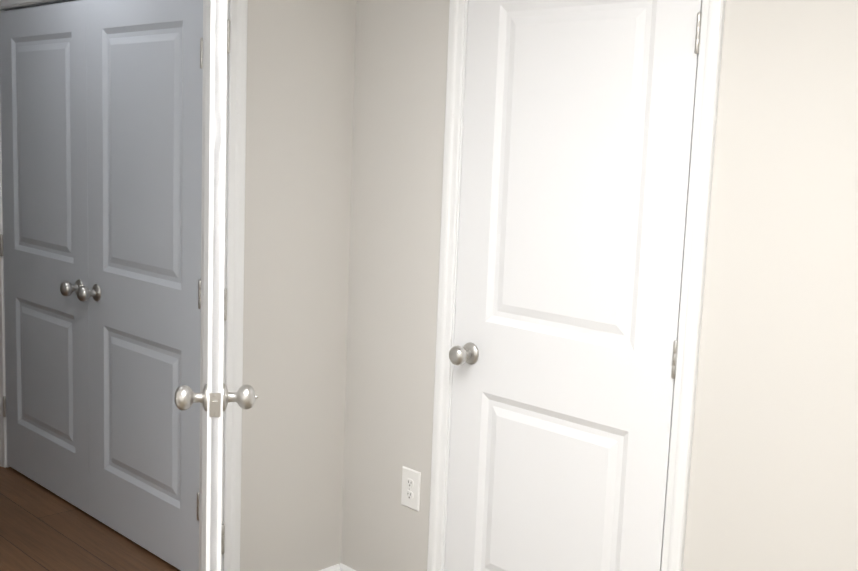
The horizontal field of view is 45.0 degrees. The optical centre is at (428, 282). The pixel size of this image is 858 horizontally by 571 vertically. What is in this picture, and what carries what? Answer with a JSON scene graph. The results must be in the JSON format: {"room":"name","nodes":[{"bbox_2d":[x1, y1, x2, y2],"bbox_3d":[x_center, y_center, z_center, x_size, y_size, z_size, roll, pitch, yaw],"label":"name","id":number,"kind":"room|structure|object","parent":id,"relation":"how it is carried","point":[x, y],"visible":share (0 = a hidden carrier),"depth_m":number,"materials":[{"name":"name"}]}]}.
{"room":"bedroom","nodes":[
{"label":"bedroom","id":0,"kind":"room"},
{"bbox_2d":[0,466,180,570],"bbox_3d":[-2.156,0.845,4.874,2.650,0.100,4.372,-6,11,-44],"label":"floor","id":1,"kind":"structure","parent":0,"point":[42,528],"depth_m":3.89,"materials":[{"name":"brown wood"}]},
{"bbox_2d":[240,0,356,570],"bbox_3d":[-1.519,-0.054,2.291,3.630,2.440,0.115,-6,11,-44],"label":"wall","id":2,"kind":"structure","parent":0,"point":[299,107],"depth_m":3.30,"materials":[{"name":"paint"}]},
{"bbox_2d":[174,0,257,570],"bbox_3d":[-0.559,0.120,2.738,0.195,2.018,0.780,1,8,-11],"label":"bedroom door","id":3,"kind":"structure","parent":2,"relation":"in","point":[215,397],"depth_m":2.36,"materials":[{"name":"white wood"}]},
{"bbox_2d":[201,0,247,570],"bbox_3d":[-0.926,0.060,2.884,0.892,2.097,0.132,-6,11,-44],"label":"door frame","id":4,"kind":"structure","parent":2,"relation":"attached to","point":[236,128],"depth_m":3.13,"materials":[{"name":"white wood"}]},
{"bbox_2d":[319,564,339,570],"bbox_3d":[-0.459,1.023,3.437,0.412,0.073,0.012,-6,11,-44],"label":"baseboard","id":5,"kind":"structure","parent":2,"relation":"attached to","point":[335,567],"depth_m":3.56,"materials":[{"name":"white wood"}]},
{"bbox_2d":[341,0,857,570],"bbox_3d":[0.870,0.028,2.365,0.115,2.440,3.128,-6,11,-44],"label":"wall","id":6,"kind":"structure","parent":0,"point":[773,484],"depth_m":2.43,"materials":[{"name":"paint"}]},
{"bbox_2d":[339,563,355,570],"bbox_3d":[-0.159,1.035,3.435,0.012,0.073,0.435,-6,11,-44],"label":"baseboard","id":7,"kind":"structure","parent":6,"relation":"attached to","point":[343,567],"depth_m":3.56,"materials":[{"name":"white wood"}]},
{"bbox_2d":[401,466,420,511],"bbox_3d":[-0.060,0.656,3.298,0.007,0.128,0.082,-6,11,-44],"label":"outlet","id":8,"kind":"object","parent":6,"relation":"attached to","point":[410,495],"visible":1,"depth_m":3.29,"materials":[{"name":"white plastic"}]},
{"bbox_2d":[445,0,701,570],"bbox_3d":[0.357,0.140,2.847,0.188,2.018,0.780,-6,11,-44],"label":"closet door","id":9,"kind":"structure","parent":6,"relation":"in","point":[577,138],"depth_m":2.79,"materials":[{"name":"white wood"}]},
{"bbox_2d":[427,0,725,570],"bbox_3d":[0.387,0.133,2.874,0.115,2.055,0.808,-6,11,-44],"label":"door frame","id":10,"kind":"structure","parent":6,"relation":"attached to","point":[456,282],"depth_m":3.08,"materials":[{"name":"white wood"}]},
{"bbox_3d":[-1.999,-0.411,4.727,0.115,2.440,4.085,-6,11,-44],"label":"wall","id":11,"kind":"structure","parent":0,"visible":0},
{"bbox_2d":[0,0,89,514],"bbox_3d":[-1.602,-0.113,4.234,0.112,1.988,0.809,-6,11,-44],"label":"hall door","id":12,"kind":"structure","parent":11,"relation":"in","point":[43,99],"depth_m":4.22,"materials":[{"name":"paint"}]},
{"bbox_2d":[0,0,205,570],"bbox_3d":[-1.269,-0.098,3.993,0.132,2.077,1.732,-6,11,-44],"label":"door frame","id":13,"kind":"structure","parent":11,"relation":"attached to","point":[4,3],"depth_m":4.17,"materials":[{"name":"white wood"}]},
{"bbox_2d":[76,0,202,570],"bbox_3d":[-1.038,-0.012,3.662,0.112,1.988,0.809,-6,11,-44],"label":"hall door","id":14,"kind":"structure","parent":11,"relation":"in","point":[141,293],"depth_m":3.66,"materials":[{"name":"paint"}]}
]}

